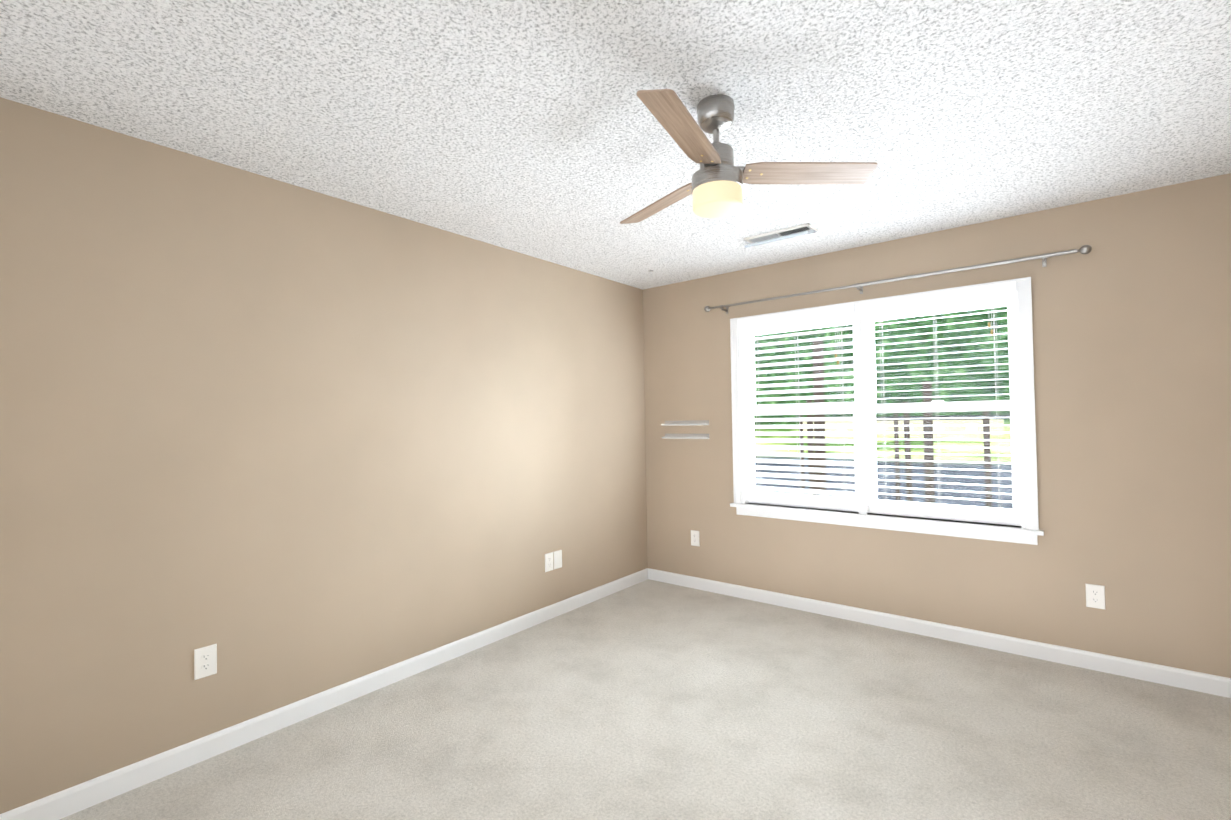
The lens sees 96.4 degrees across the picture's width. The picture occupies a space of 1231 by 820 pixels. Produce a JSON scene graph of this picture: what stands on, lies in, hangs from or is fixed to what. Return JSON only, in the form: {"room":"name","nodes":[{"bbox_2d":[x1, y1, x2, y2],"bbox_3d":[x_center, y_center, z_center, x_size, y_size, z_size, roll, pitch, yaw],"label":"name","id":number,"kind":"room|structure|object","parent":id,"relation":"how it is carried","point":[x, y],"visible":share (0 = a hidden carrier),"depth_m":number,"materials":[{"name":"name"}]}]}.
{"room":"empty bedroom","nodes":[
{"label":"empty bedroom","id":0,"kind":"room"},
{"bbox_2d":[0,97,647,813],"bbox_3d":[-1.090,0.190,3.099,0.160,2.440,4.420,-2,-1,39],"label":"wall","id":1,"kind":"structure","parent":0,"point":[280,443],"depth_m":2.38,"materials":[{"name":"paint"}]},
{"bbox_2d":[194,644,216,679],"bbox_3d":[-1.655,1.017,2.224,0.008,0.120,0.075,-2,-1,39],"label":"electrical outlet","id":2,"kind":"object","parent":1,"relation":"attached to","point":[205,661],"visible":1,"depth_m":2.22,"materials":[{"name":"white plastic"}]},
{"bbox_2d":[0,568,647,819],"bbox_3d":[-1.002,1.364,3.023,0.013,0.088,4.100,-2,-1,39],"label":"baseboard","id":3,"kind":"structure","parent":1,"relation":"attached to","point":[100,788],"depth_m":2.39,"materials":[{"name":"white wood"}]},
{"bbox_2d":[545,552,552,571],"bbox_3d":[-0.449,1.032,3.734,0.008,0.120,0.075,-2,-1,39],"label":"electrical outlet","id":4,"kind":"object","parent":1,"relation":"attached to","point":[548,561],"visible":1,"depth_m":3.73,"materials":[{"name":"white plastic"}]},
{"bbox_2d":[554,550,561,568],"bbox_3d":[-0.396,1.032,3.801,0.007,0.120,0.075,-2,-1,39],"label":"electrical outlet plate","id":5,"kind":"object","parent":1,"relation":"attached to","point":[558,559],"visible":1,"depth_m":3.80,"materials":[{"name":"white plastic"}]},
{"bbox_2d":[0,0,1230,289],"bbox_3d":[0.358,-1.135,1.951,3.920,0.120,4.420,-2,-1,39],"label":"ceiling","id":6,"kind":"structure","parent":0,"point":[532,128],"depth_m":1.91,"materials":[{"name":"white paint"}]},
{"bbox_2d":[620,89,877,225],"bbox_3d":[0.273,-0.862,1.906,0.989,0.425,0.953,-2,-1,39],"label":"ceiling fan","id":7,"kind":"object","parent":6,"relation":"hanging from","point":[714,188],"visible":1,"depth_m":1.89,"materials":[{"name":"brown wood"}]},
{"bbox_2d":[744,223,817,247],"bbox_3d":[0.991,-1.029,3.317,0.400,0.062,0.154,-2,-1,39],"label":"ceiling vent","id":8,"kind":"object","parent":6,"relation":"in","point":[788,233],"visible":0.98,"depth_m":3.29,"materials":[{"name":"white plastic"}]},
{"bbox_2d":[59,579,1230,819],"bbox_3d":[0.400,1.424,1.903,3.920,0.120,4.420,-2,-1,39],"label":"floor","id":9,"kind":"structure","parent":0,"point":[647,699],"depth_m":2.30,"materials":[{"name":"carpet"}]},
{"bbox_2d":[643,173,1230,677],"bbox_3d":[1.708,0.154,3.591,3.600,2.440,0.160,-2,-1,39],"label":"wall","id":10,"kind":"structure","parent":0,"point":[1131,333],"depth_m":2.94,"materials":[{"name":"paint"}]},
{"bbox_2d":[662,420,708,425],"bbox_3d":[0.552,0.103,4.381,0.410,0.040,0.049,-2,-1,39],"label":"shelf","id":11,"kind":"object","parent":10,"relation":"attached to","point":[672,422],"visible":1,"depth_m":4.38,"materials":[{"name":"white"}]},
{"bbox_2d":[662,434,708,438],"bbox_3d":[0.553,0.208,4.379,0.410,0.040,0.049,-2,-1,39],"label":"shelf","id":12,"kind":"object","parent":10,"relation":"attached to","point":[690,437],"visible":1,"depth_m":4.37,"materials":[{"name":"white"}]},
{"bbox_2d":[691,530,699,545],"bbox_3d":[0.627,1.012,4.342,0.075,0.120,0.008,-2,-1,39],"label":"electrical outlet","id":13,"kind":"object","parent":10,"relation":"attached to","point":[694,538],"visible":1,"depth_m":4.34,"materials":[{"name":"white plastic"}]},
{"bbox_2d":[730,277,1043,544],"bbox_3d":[1.639,0.025,3.634,1.845,1.464,0.242,-2,-1,39],"label":"window","id":14,"kind":"structure","parent":10,"relation":"in","point":[1028,531],"depth_m":3.48,"materials":[{"name":"white"}]},
{"bbox_2d":[737,304,857,508],"bbox_3d":[1.267,-0.011,3.855,0.818,1.338,0.108,-2,-1,39],"label":"window blind","id":15,"kind":"object","parent":14,"relation":"attached to","point":[835,316],"visible":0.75,"depth_m":3.85,"materials":[{"name":"white plastic"}]},
{"bbox_2d":[859,281,1019,517],"bbox_3d":[1.933,-0.045,3.324,0.818,1.312,0.110,-2,-1,39],"label":"window blind","id":16,"kind":"object","parent":14,"relation":"attached to","point":[975,298],"visible":0.92,"depth_m":3.30,"materials":[{"name":"white plastic"}]},
{"bbox_2d":[704,245,1091,313],"bbox_3d":[1.575,-0.788,3.529,2.237,0.064,0.112,-2,-1,39],"label":"curtain rod","id":17,"kind":"object","parent":10,"relation":"attached to","point":[1085,249],"visible":1,"depth_m":3.25,"materials":[{"name":"silver metal"}]},
{"bbox_2d":[648,568,1230,697],"bbox_3d":[1.673,1.329,3.501,3.540,0.088,0.013,-2,-1,39],"label":"baseboard","id":18,"kind":"structure","parent":10,"relation":"attached to","point":[1161,674],"depth_m":3.16,"materials":[{"name":"white wood"}]},
{"bbox_2d":[1085,583,1104,608],"bbox_3d":[2.489,0.967,2.856,0.075,0.120,0.008,-2,-1,39],"label":"electrical outlet","id":19,"kind":"object","parent":10,"relation":"attached to","point":[1095,596],"visible":1,"depth_m":2.85,"materials":[{"name":"white plastic"}]},
{"label":"outside","id":20,"kind":"structure","parent":0,"visible":0},
{"bbox_2d":[754,306,1012,508],"bbox_3d":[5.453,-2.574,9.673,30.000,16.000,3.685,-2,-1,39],"label":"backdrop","id":21,"kind":"structure","parent":20,"point":[942,377],"depth_m":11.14,"materials":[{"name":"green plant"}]}
]}

